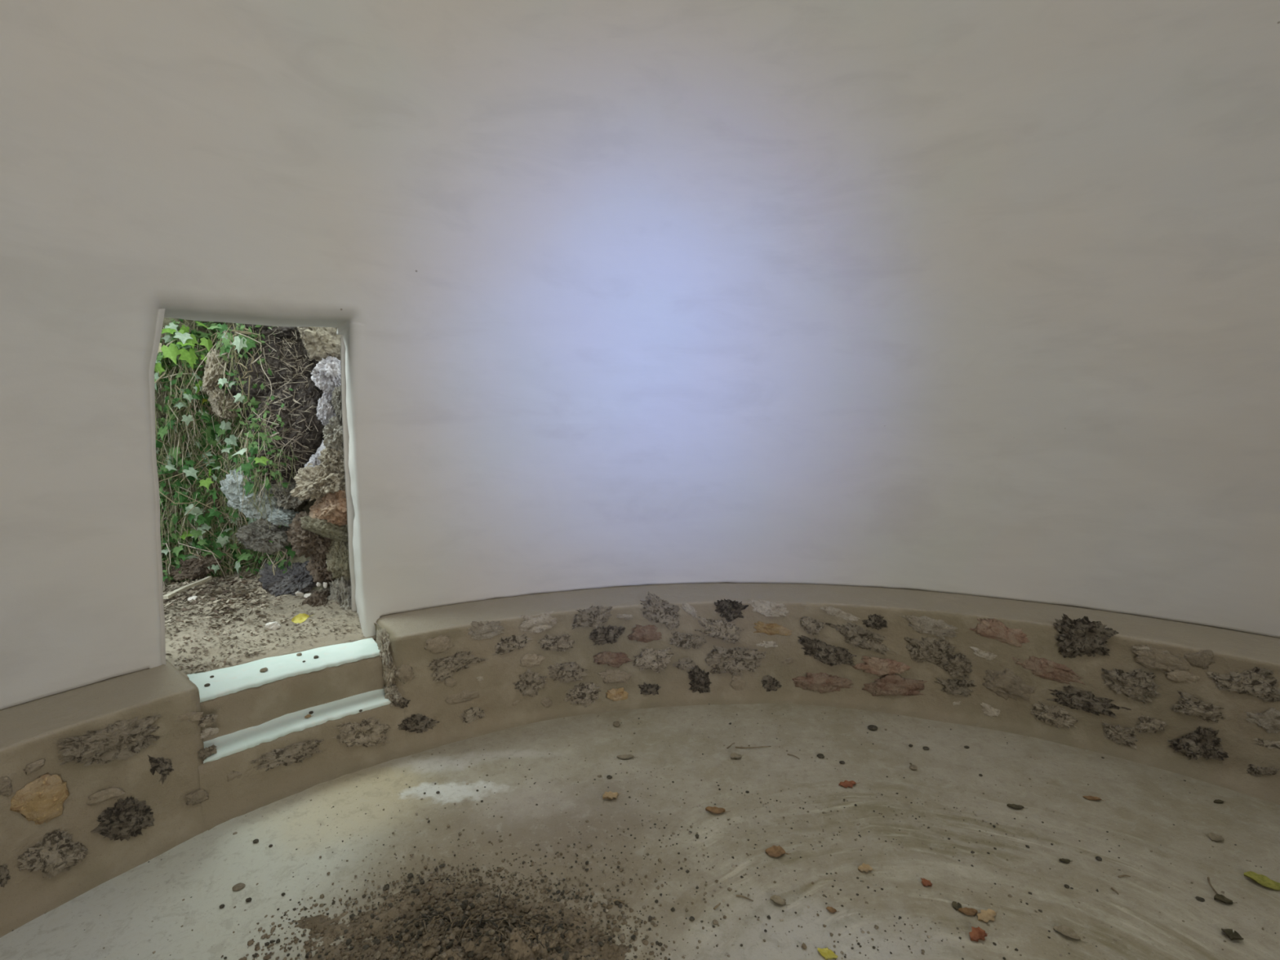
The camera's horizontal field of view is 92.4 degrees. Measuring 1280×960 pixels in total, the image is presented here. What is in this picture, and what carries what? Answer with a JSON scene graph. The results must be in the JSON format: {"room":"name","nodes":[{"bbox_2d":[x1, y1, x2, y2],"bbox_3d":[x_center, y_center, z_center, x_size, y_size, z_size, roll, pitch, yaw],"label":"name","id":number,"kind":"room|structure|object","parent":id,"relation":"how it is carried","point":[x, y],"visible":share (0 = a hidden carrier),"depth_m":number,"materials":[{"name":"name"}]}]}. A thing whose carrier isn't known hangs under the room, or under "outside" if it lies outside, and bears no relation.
{"room":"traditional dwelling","nodes":[
{"label":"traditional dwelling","id":0,"kind":"room"},
{"bbox_2d":[163,567,378,674],"bbox_3d":[-3.216,0.638,3.813,4.200,0.373,4.635,-6,8,-43],"label":"ground","id":1,"kind":"structure","parent":0,"point":[331,637],"depth_m":3.25,"materials":[{"name":"soil"}]},
{"bbox_2d":[186,595,197,601],"bbox_3d":[-2.643,0.704,3.621,0.052,0.036,0.050,-1,6,0],"label":"chip","id":2,"kind":"object","parent":1,"relation":"on","point":[193,597],"visible":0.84,"depth_m":3.61,"materials":[{"name":"white stone"}]},
{"bbox_2d":[165,554,221,581],"bbox_3d":[-2.913,0.566,4.034,0.292,0.155,0.302,-1,6,0],"label":"rock","id":3,"kind":"object","parent":1,"relation":"on","point":[192,568],"visible":0.84,"depth_m":3.94,"materials":[{"name":"brown stone"}]},
{"bbox_2d":[163,566,360,674],"bbox_3d":[-2.454,0.663,4.045,1.176,0.246,2.456,-5,7,-37],"label":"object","id":4,"kind":"structure","parent":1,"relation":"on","point":[259,590],"depth_m":3.51,"materials":[{"name":"plant"}]},
{"bbox_2d":[163,576,212,599],"bbox_3d":[-2.753,0.654,3.743,0.030,0.040,0.374,-1,6,0],"label":"stick","id":5,"kind":"object","parent":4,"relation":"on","point":[174,593],"visible":0.97,"depth_m":3.71,"materials":[{"name":"brown wood"}]},
{"bbox_2d":[264,621,280,630],"bbox_3d":[-1.963,0.778,3.283,0.069,0.047,0.067,-2,6,-14],"label":"chip","id":6,"kind":"object","parent":1,"relation":"on","point":[275,625],"visible":1,"depth_m":3.26,"materials":[{"name":"white stone"}]},
{"bbox_2d":[258,558,315,596],"bbox_3d":[-2.267,0.668,4.065,0.438,0.318,0.551,-3,6,-22],"label":"rock","id":7,"kind":"object","parent":1,"relation":"on","point":[295,579],"visible":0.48,"depth_m":3.90,"materials":[{"name":"grey stone"}]},
{"bbox_2d":[294,591,303,595],"bbox_3d":[-2.140,0.717,3.853,0.051,0.044,0.043,-5,7,-36],"label":"chip","id":8,"kind":"object","parent":1,"relation":"on","point":[298,593],"visible":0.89,"depth_m":3.84,"materials":[{"name":"white stone"}]},
{"bbox_2d":[291,613,314,623],"bbox_3d":[-1.880,0.770,3.418,0.113,0.047,0.037,-2,6,-14],"label":"fallen leaf","id":9,"kind":"object","parent":1,"relation":"on","point":[300,618],"visible":0.98,"depth_m":3.42,"materials":[{"name":"yellow plant"}]},
{"bbox_2d":[303,593,311,597],"bbox_3d":[-2.038,0.714,3.766,0.047,0.038,0.046,-4,6,-28],"label":"chip","id":10,"kind":"object","parent":1,"relation":"on","point":[305,595],"visible":0.66,"depth_m":3.75,"materials":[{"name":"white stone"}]},
{"bbox_2d":[300,589,330,608],"bbox_3d":[-1.948,0.787,3.763,0.319,0.214,0.431,-1,6,0],"label":"rock","id":11,"kind":"object","parent":1,"relation":"on","point":[317,597],"visible":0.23,"depth_m":3.69,"materials":[{"name":"brown stone"}]},
{"bbox_2d":[323,582,327,588],"bbox_3d":[-1.914,0.639,3.726,0.026,0.038,0.022,3,7,34],"label":"chip","id":12,"kind":"object","parent":11,"relation":"on","point":[325,584],"visible":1,"depth_m":3.72,"materials":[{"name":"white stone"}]},
{"bbox_2d":[306,557,335,587],"bbox_3d":[-2.022,0.553,3.965,0.230,0.306,0.385,-4,7,-34],"label":"rock","id":13,"kind":"object","parent":1,"relation":"on","point":[317,567],"visible":0.41,"depth_m":3.83,"materials":[{"name":"brown stone"}]},
{"bbox_2d":[284,510,332,559],"bbox_3d":[-2.047,0.338,3.849,0.306,0.331,0.463,-3,6,-18],"label":"rock","id":14,"kind":"object","parent":13,"relation":"on","point":[308,544],"visible":0.51,"depth_m":3.70,"materials":[{"name":"brown stone"}]},
{"bbox_2d":[327,576,351,609],"bbox_3d":[-1.782,0.800,3.757,0.320,0.475,0.259,3,7,33],"label":"rock","id":15,"kind":"object","parent":1,"relation":"on","point":[340,590],"visible":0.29,"depth_m":3.65,"materials":[{"name":"grey stone"}]},
{"bbox_2d":[0,0,1279,710],"bbox_3d":[0.458,-1.018,0.409,7.321,4.260,7.322,-1,6,0],"label":"wall","id":16,"kind":"structure","parent":0,"point":[971,297],"depth_m":3.28,"materials":[{"name":"paint"}]},
{"bbox_2d":[0,703,1279,959],"bbox_3d":[0.492,1.539,0.660,5.920,0.012,5.919,3,7,37],"label":"floor","id":17,"kind":"structure","parent":0,"point":[206,867],"depth_m":2.30,"materials":[{"name":"concrete"}]},
{"bbox_2d":[231,882,244,890],"bbox_3d":[-1.395,1.413,2.131,0.039,0.011,0.034,-1,6,0],"label":"pebble","id":18,"kind":"object","parent":17,"relation":"on","point":[240,886],"visible":1,"depth_m":2.13,"materials":[{"name":"beige stone"}]},
{"bbox_2d":[245,897,251,902],"bbox_3d":[-1.323,1.419,2.072,0.018,0.012,0.016,-1,6,0],"label":"pebble","id":19,"kind":"object","parent":17,"relation":"on","point":[247,900],"visible":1,"depth_m":2.07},
{"bbox_2d":[253,839,258,843],"bbox_3d":[-1.480,1.392,2.363,0.020,0.014,0.017,-3,6,-26],"label":"pebble","id":20,"kind":"object","parent":17,"relation":"on","point":[255,841],"visible":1,"depth_m":2.36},
{"bbox_2d":[186,637,409,830],"bbox_3d":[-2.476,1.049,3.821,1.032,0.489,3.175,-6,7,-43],"label":"steps","id":21,"kind":"structure","parent":17,"relation":"on","point":[259,713],"depth_m":2.79,"materials":[{"name":"concrete"}]},
{"bbox_2d":[259,667,267,672],"bbox_3d":[-1.746,0.883,2.848,0.033,0.020,0.033,-1,6,0],"label":"crumb","id":22,"kind":"object","parent":21,"relation":"on","point":[264,669],"visible":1,"depth_m":2.84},
{"bbox_2d":[182,791,853,959],"bbox_3d":[-0.387,1.375,1.887,2.230,0.146,1.484,-2,6,-10],"label":"heap","id":23,"kind":"object","parent":17,"relation":"on","point":[437,920],"visible":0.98,"depth_m":1.93,"materials":[{"name":"brown soil"}]},
{"bbox_2d":[602,791,621,799],"bbox_3d":[-0.121,1.345,2.623,0.061,0.020,0.078,1,6,19],"label":"fallen leaf","id":24,"kind":"object","parent":17,"relation":"on","point":[610,795],"visible":1,"depth_m":2.62,"materials":[{"name":"beige plant"}]},
{"bbox_2d":[613,720,620,726],"bbox_3d":[-0.123,1.286,3.237,0.038,0.029,0.036,-1,6,0],"label":"pebble","id":25,"kind":"object","parent":17,"relation":"on","point":[616,723],"visible":1,"depth_m":3.22,"materials":[{"name":"stone"}]},
{"bbox_2d":[613,898,624,904],"bbox_3d":[-0.070,1.407,2.047,0.042,0.010,0.010,1,6,18],"label":"twig","id":26,"kind":"object","parent":17,"relation":"on","point":[614,900],"visible":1,"depth_m":2.05,"materials":[{"name":"brown wood"}]},
{"bbox_2d":[617,754,636,759],"bbox_3d":[-0.059,1.321,2.928,0.103,0.010,0.040,-1,6,0],"label":"fallen leaf","id":27,"kind":"object","parent":17,"relation":"on","point":[624,756],"visible":1,"depth_m":2.93,"materials":[{"name":"beige plant"}]},
{"bbox_2d":[11,703,1275,959],"bbox_3d":[0.425,1.399,2.091,4.224,0.009,3.184,2,6,27],"label":"debris","id":28,"kind":"object","parent":17,"relation":"on","point":[687,871],"depth_m":2.24,"materials":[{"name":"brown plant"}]},
{"bbox_2d":[688,915,694,920],"bbox_3d":[0.167,1.411,1.973,0.016,0.011,0.016,-5,7,-34],"label":"pebble","id":29,"kind":"object","parent":17,"relation":"on","point":[691,918],"visible":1,"depth_m":1.97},
{"bbox_2d":[712,919,718,924],"bbox_3d":[0.241,1.413,1.960,0.019,0.009,0.018,-1,6,0],"label":"pebble","id":30,"kind":"object","parent":17,"relation":"on","point":[715,922],"visible":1,"depth_m":1.96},
{"bbox_2d":[705,806,730,813],"bbox_3d":[0.320,1.353,2.514,0.103,0.019,0.046,-1,6,0],"label":"fallen leaf","id":31,"kind":"object","parent":17,"relation":"on","point":[714,810],"visible":1,"depth_m":2.52,"materials":[{"name":"brown plant"}]},
{"bbox_2d":[730,752,742,759],"bbox_3d":[0.459,1.312,2.920,0.049,0.015,0.063,2,6,29],"label":"fallen leaf","id":32,"kind":"object","parent":17,"relation":"on","point":[734,755],"visible":1,"depth_m":2.92,"materials":[{"name":"beige plant"}]},
{"bbox_2d":[736,894,753,901],"bbox_3d":[0.351,1.402,2.059,0.059,0.008,0.007,2,6,23],"label":"twig","id":33,"kind":"object","parent":17,"relation":"on","point":[740,895],"visible":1,"depth_m":2.06,"materials":[{"name":"brown wood"}]},
{"bbox_2d":[735,746,771,748],"bbox_3d":[0.555,1.308,3.002,0.177,0.008,0.019,-1,6,-1],"label":"twig","id":34,"kind":"object","parent":17,"relation":"on","point":[735,746],"visible":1,"depth_m":3.00,"materials":[{"name":"wood"}]},
{"bbox_2d":[765,845,791,857],"bbox_3d":[0.508,1.373,2.270,0.080,0.015,0.060,-4,6,-29],"label":"fallen leaf","id":35,"kind":"object","parent":17,"relation":"on","point":[775,851],"visible":1,"depth_m":2.27,"materials":[{"name":"brown plant"}]},
{"bbox_2d":[769,894,790,905],"bbox_3d":[0.466,1.399,2.036,0.066,0.016,0.036,1,6,20],"label":"fallen leaf","id":36,"kind":"object","parent":17,"relation":"on","point":[777,900],"visible":1,"depth_m":2.04,"materials":[{"name":"beige plant"}]},
{"bbox_2d":[817,753,824,758],"bbox_3d":[0.857,1.310,2.911,0.035,0.017,0.031,-1,6,0],"label":"pebble","id":37,"kind":"object","parent":17,"relation":"on","point":[819,755],"visible":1,"depth_m":2.90,"materials":[{"name":"grey stone"}]},
{"bbox_2d":[817,946,837,959],"bbox_3d":[0.561,1.419,1.837,0.042,0.012,0.054,-3,6,-26],"label":"fallen leaf","id":38,"kind":"object","parent":17,"relation":"on","point":[825,953],"visible":1,"depth_m":1.84,"materials":[{"name":"yellow plant"}]},
{"bbox_2d":[826,906,839,913],"bbox_3d":[0.628,1.402,2.002,0.036,0.008,0.025,-3,6,-21],"label":"fallen leaf","id":39,"kind":"object","parent":17,"relation":"on","point":[831,909],"visible":1,"depth_m":2.00,"materials":[{"name":"brown plant"}]},
{"bbox_2d":[838,780,859,787],"bbox_3d":[0.915,1.330,2.692,0.091,0.009,0.058,-6,7,-42],"label":"fallen leaf","id":40,"kind":"object","parent":17,"relation":"on","point":[846,784],"visible":1,"depth_m":2.69,"materials":[{"name":"red plant"}]},
{"bbox_2d":[857,862,875,872],"bbox_3d":[0.805,1.380,2.180,0.054,0.013,0.044,-5,7,-37],"label":"fallen leaf","id":41,"kind":"object","parent":17,"relation":"on","point":[864,867],"visible":1,"depth_m":2.18,"materials":[{"name":"beige plant"}]},
{"bbox_2d":[867,724,877,730],"bbox_3d":[1.202,1.280,3.169,0.051,0.021,0.044,-1,6,0],"label":"pebble","id":42,"kind":"object","parent":17,"relation":"on","point":[872,727],"visible":1,"depth_m":3.16,"materials":[{"name":"grey stone"}]},
{"bbox_2d":[909,764,917,769],"bbox_3d":[1.250,1.314,2.803,0.034,0.021,0.028,-1,6,0],"label":"pebble","id":43,"kind":"object","parent":17,"relation":"on","point":[911,766],"visible":1,"depth_m":2.80,"materials":[{"name":"stone"}]},
{"bbox_2d":[920,878,932,886],"bbox_3d":[0.985,1.384,2.108,0.035,0.012,0.040,0,6,9],"label":"fallen leaf","id":44,"kind":"object","parent":17,"relation":"on","point":[926,882],"visible":1,"depth_m":2.11,"materials":[{"name":"red plant"}]},
{"bbox_2d":[951,901,961,910],"bbox_3d":[1.036,1.393,2.009,0.026,0.013,0.031,-2,6,-16],"label":"fallen leaf","id":45,"kind":"object","parent":17,"relation":"on","point":[956,905],"visible":1,"depth_m":2.01,"materials":[{"name":"plant"}]},
{"bbox_2d":[958,906,979,915],"bbox_3d":[1.070,1.397,1.984,0.076,0.010,0.034,0,6,5],"label":"fallen leaf","id":46,"kind":"object","parent":17,"relation":"on","point":[967,911],"visible":1,"depth_m":1.99,"materials":[{"name":"brown plant"}]},
{"bbox_2d":[968,926,988,942],"bbox_3d":[1.045,1.401,1.895,0.049,0.021,0.062,3,7,34],"label":"fallen leaf","id":47,"kind":"object","parent":17,"relation":"on","point":[976,934],"visible":1,"depth_m":1.90,"materials":[{"name":"red plant"}]},
{"bbox_2d":[977,908,998,923],"bbox_3d":[1.121,1.396,1.969,0.092,0.013,0.047,-3,6,-20],"label":"fallen leaf","id":48,"kind":"object","parent":17,"relation":"on","point":[984,916],"visible":1,"depth_m":1.97,"materials":[{"name":"beige plant"}]},
{"bbox_2d":[1006,804,1024,809],"bbox_3d":[1.552,1.343,2.520,0.081,0.010,0.035,0,6,10],"label":"fallen leaf","id":49,"kind":"object","parent":17,"relation":"on","point":[1012,806],"visible":1,"depth_m":2.52,"materials":[{"name":"brown plant"}]},
{"bbox_2d":[1058,857,1072,862],"bbox_3d":[1.536,1.371,2.209,0.052,0.008,0.024,-1,6,0],"label":"fallen leaf","id":50,"kind":"object","parent":17,"relation":"on","point":[1064,860],"visible":1,"depth_m":2.21,"materials":[{"name":"brown plant"}]},
{"bbox_2d":[1053,924,1088,942],"bbox_3d":[1.327,1.401,1.890,0.089,0.013,0.044,4,7,40],"label":"fallen leaf","id":51,"kind":"object","parent":17,"relation":"on","point":[1064,931],"visible":1,"depth_m":1.90,"materials":[{"name":"beige plant"}]},
{"bbox_2d":[1082,795,1103,800],"bbox_3d":[1.901,1.332,2.564,0.083,0.008,0.031,1,6,20],"label":"fallen leaf","id":52,"kind":"object","parent":17,"relation":"on","point":[1090,797],"visible":1,"depth_m":2.57,"materials":[{"name":"brown plant"}]},
{"bbox_2d":[1095,856,1102,861],"bbox_3d":[1.658,1.369,2.217,0.020,0.013,0.018,-1,6,0],"label":"pebble","id":53,"kind":"object","parent":17,"relation":"on","point":[1098,858],"visible":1,"depth_m":2.21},
{"bbox_2d":[1195,896,1204,902],"bbox_3d":[1.853,1.386,2.029,0.024,0.008,0.021,-1,6,0],"label":"pebble","id":54,"kind":"object","parent":17,"relation":"on","point":[1200,899],"visible":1,"depth_m":2.02,"materials":[{"name":"grey stone"}]},
{"bbox_2d":[1207,876,1217,893],"bbox_3d":[1.945,1.378,2.088,0.011,0.008,0.082,2,6,28],"label":"twig","id":55,"kind":"object","parent":17,"relation":"on","point":[1208,877],"visible":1,"depth_m":2.09,"materials":[{"name":"brown wood"}]},
{"bbox_2d":[1208,832,1224,840],"bbox_3d":[2.179,1.350,2.321,0.043,0.011,0.059,3,6,31],"label":"fallen leaf","id":56,"kind":"object","parent":17,"relation":"on","point":[1213,837],"visible":1,"depth_m":2.32,"materials":[{"name":"beige plant"}]},
{"bbox_2d":[1213,799,1223,803],"bbox_3d":[2.395,1.328,2.532,0.052,0.007,0.022,-1,6,0],"label":"fallen leaf","id":57,"kind":"object","parent":17,"relation":"on","point":[1218,801],"visible":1,"depth_m":2.53,"materials":[{"name":"brown plant"}]},
{"bbox_2d":[1213,893,1236,904],"bbox_3d":[1.928,1.382,2.023,0.057,0.014,0.039,-3,6,-21],"label":"fallen leaf","id":58,"kind":"object","parent":17,"relation":"on","point":[1219,897],"visible":1,"depth_m":2.02,"materials":[{"name":"plant"}]},
{"bbox_2d":[1221,928,1244,940],"bbox_3d":[1.817,1.394,1.887,0.047,0.020,0.057,0,6,6],"label":"fallen leaf","id":59,"kind":"object","parent":17,"relation":"on","point":[1232,935],"visible":1,"depth_m":1.89,"materials":[{"name":"brown plant"}]},
{"bbox_2d":[1244,871,1279,890],"bbox_3d":[2.142,1.370,2.085,0.129,0.018,0.069,3,7,35],"label":"fallen leaf","id":60,"kind":"object","parent":17,"relation":"on","point":[1263,880],"visible":1,"depth_m":2.10,"materials":[{"name":"yellow plant"}]},
{"bbox_2d":[0,582,1279,937],"bbox_3d":[0.488,1.230,0.630,6.720,0.661,6.720,-1,6,0],"label":"stone bench","id":61,"kind":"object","parent":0,"point":[100,780],"depth_m":3.06,"materials":[{"name":"stone"}]},
{"label":"outside","id":62,"kind":"structure","parent":0,"visible":0},
{"bbox_2d":[155,317,340,590],"bbox_3d":[-3.669,-0.571,3.821,5.664,3.100,2.520,-3,6,-25],"label":"bank","id":63,"kind":"object","parent":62,"point":[305,505],"visible":0.03,"depth_m":4.09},
{"bbox_2d":[154,318,226,582],"bbox_3d":[-3.034,-0.131,4.072,0.553,1.921,0.510,-4,6,-27],"label":"ivy","id":64,"kind":"object","parent":63,"relation":"attached to","point":[169,464],"visible":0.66,"depth_m":4.00,"materials":[{"name":"green plant"}]},
{"bbox_2d":[154,317,247,454],"bbox_3d":[-2.949,-0.594,4.041,0.631,1.047,0.680,-4,6,-32],"label":"ivy","id":65,"kind":"object","parent":63,"relation":"on","point":[185,355],"visible":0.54,"depth_m":3.99,"materials":[{"name":"green plant"}]},
{"bbox_2d":[208,386,239,419],"bbox_3d":[-2.752,-0.513,4.060,0.169,0.230,0.386,-5,7,-38],"label":"rock","id":66,"kind":"object","parent":63,"relation":"attached to","point":[216,397],"visible":0.93,"depth_m":3.96,"materials":[{"name":"beige stone"}]},
{"bbox_2d":[201,348,227,395],"bbox_3d":[-2.804,-0.709,4.037,0.144,0.324,0.383,-5,7,-38],"label":"rock","id":67,"kind":"object","parent":66,"relation":"on","point":[213,371],"visible":0.65,"depth_m":3.92,"materials":[{"name":"beige stone"}]},
{"bbox_2d":[160,476,288,586],"bbox_3d":[-2.797,0.493,4.102,0.925,1.056,0.600,-3,6,-18],"label":"ivy","id":68,"kind":"object","parent":63,"relation":"on","point":[197,544],"visible":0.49,"depth_m":4.04,"materials":[{"name":"green plant"}]},
{"bbox_2d":[156,347,298,555],"bbox_3d":[-2.687,-0.137,4.079,1.161,1.530,0.610,0,6,12],"label":"ivy","id":69,"kind":"object","parent":63,"relation":"on","point":[228,443],"visible":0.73,"depth_m":4.02,"materials":[{"name":"green plant"}]},
{"bbox_2d":[161,444,297,577],"bbox_3d":[-2.636,0.366,4.149,0.912,1.252,0.582,0,6,4],"label":"ivy","id":70,"kind":"object","parent":63,"relation":"hanging from","point":[247,487],"visible":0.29,"depth_m":4.10,"materials":[{"name":"green plant"}]},
{"bbox_2d":[186,321,279,446],"bbox_3d":[-2.684,-0.637,4.003,0.980,0.904,0.453,3,7,36],"label":"ivy","id":71,"kind":"object","parent":63,"relation":"attached to","point":[239,342],"visible":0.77,"depth_m":3.87,"materials":[{"name":"green plant"}]},
{"bbox_2d":[235,517,293,554],"bbox_3d":[-2.489,0.366,4.115,0.419,0.249,0.372,-1,6,0],"label":"rock","id":72,"kind":"object","parent":63,"relation":"on","point":[256,535],"visible":0.82,"depth_m":4.00,"materials":[{"name":"grey stone"}]},
{"bbox_2d":[219,468,283,519],"bbox_3d":[-2.571,0.091,4.122,0.358,0.366,0.415,-1,6,0],"label":"rock","id":73,"kind":"object","parent":72,"relation":"on","point":[228,486],"visible":0.48,"depth_m":3.98,"materials":[{"name":"grey stone"}]},
{"bbox_2d":[266,506,300,527],"bbox_3d":[-2.319,0.244,4.064,0.262,0.140,0.378,-5,7,-36],"label":"rock","id":74,"kind":"object","parent":72,"relation":"on","point":[285,517],"visible":0.64,"depth_m":3.96,"materials":[{"name":"grey stone"}]},
{"bbox_2d":[270,476,309,510],"bbox_3d":[-2.298,0.070,4.086,0.286,0.246,0.458,-3,6,-21],"label":"rock","id":75,"kind":"object","parent":74,"relation":"on","point":[286,501],"visible":0.47,"depth_m":3.94,"materials":[{"name":"grey stone"}]},
{"bbox_2d":[225,324,324,484],"bbox_3d":[-2.388,-0.566,4.164,0.791,1.265,0.636,4,7,39],"label":"twigs","id":76,"kind":"object","parent":63,"relation":"attached to","point":[293,368],"visible":0.63,"depth_m":3.96,"materials":[{"name":"wood"}]},
{"bbox_2d":[325,540,350,581],"bbox_3d":[-1.819,0.519,3.780,0.218,0.373,0.406,-4,6,-30],"label":"rock","id":77,"kind":"object","parent":63,"relation":"on","point":[337,557],"visible":0.41,"depth_m":3.67,"materials":[{"name":"brown stone"}]},
{"bbox_2d":[299,515,348,542],"bbox_3d":[-1.879,0.295,3.718,0.319,0.180,0.378,-1,6,0],"label":"rock","id":78,"kind":"object","parent":77,"relation":"on","point":[322,528],"visible":0.56,"depth_m":3.58,"materials":[{"name":"brown stone"}]},
{"bbox_2d":[309,489,347,526],"bbox_3d":[-1.855,0.156,3.701,0.270,0.263,0.397,-4,6,-28],"label":"rock","id":79,"kind":"object","parent":78,"relation":"on","point":[331,507],"visible":0.62,"depth_m":3.58,"materials":[{"name":"brown stone"}]},
{"bbox_2d":[289,462,345,501],"bbox_3d":[-1.889,-0.003,3.727,0.396,0.268,0.402,4,7,38],"label":"rock","id":80,"kind":"object","parent":79,"relation":"on","point":[312,482],"visible":0.66,"depth_m":3.61,"materials":[{"name":"beige stone"}]},
{"bbox_2d":[304,439,343,466],"bbox_3d":[-1.960,-0.079,3.832,0.298,0.356,0.345,-1,6,0],"label":"rock","id":81,"kind":"object","parent":80,"relation":"on","point":[313,460],"visible":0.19,"depth_m":3.75,"materials":[{"name":"grey stone"}]},
{"bbox_2d":[316,389,336,425],"bbox_3d":[-1.950,-0.457,3.842,0.143,0.263,0.240,-5,7,-36],"label":"rock","id":82,"kind":"object","parent":81,"relation":"on","point":[325,409],"visible":0.6,"depth_m":3.77,"materials":[{"name":"grey stone"}]},
{"bbox_2d":[311,355,341,394],"bbox_3d":[-1.895,-0.645,3.784,0.237,0.234,0.359,-1,6,0],"label":"rock","id":83,"kind":"object","parent":82,"relation":"on","point":[326,375],"visible":0.77,"depth_m":3.66,"materials":[{"name":"grey stone"}]},
{"bbox_2d":[296,326,340,361],"bbox_3d":[-1.963,-0.862,3.829,0.305,0.268,0.463,-2,6,-17],"label":"rock","id":84,"kind":"object","parent":83,"relation":"on","point":[320,343],"visible":0.72,"depth_m":3.67,"materials":[{"name":"beige stone"}]},
{"bbox_2d":[317,445,344,473],"bbox_3d":[-1.860,-0.121,3.736,0.186,0.192,0.373,-4,6,-29],"label":"rock","id":85,"kind":"object","parent":81,"relation":"on","point":[332,460],"visible":0.62,"depth_m":3.62,"materials":[{"name":"beige stone"}]},
{"bbox_2d":[322,415,343,450],"bbox_3d":[-1.811,-0.284,3.693,0.185,0.212,0.388,-2,6,-17],"label":"rock","id":86,"kind":"object","parent":85,"relation":"on","point":[332,431],"visible":0.61,"depth_m":3.59,"materials":[{"name":"beige stone"}]},
{"bbox_2d":[331,385,342,422],"bbox_3d":[-1.796,-0.446,3.693,0.114,0.247,0.324,-4,6,-28],"label":"rock","id":87,"kind":"object","parent":86,"relation":"on","point":[336,393],"visible":0.53,"depth_m":3.62,"materials":[{"name":"beige stone"}]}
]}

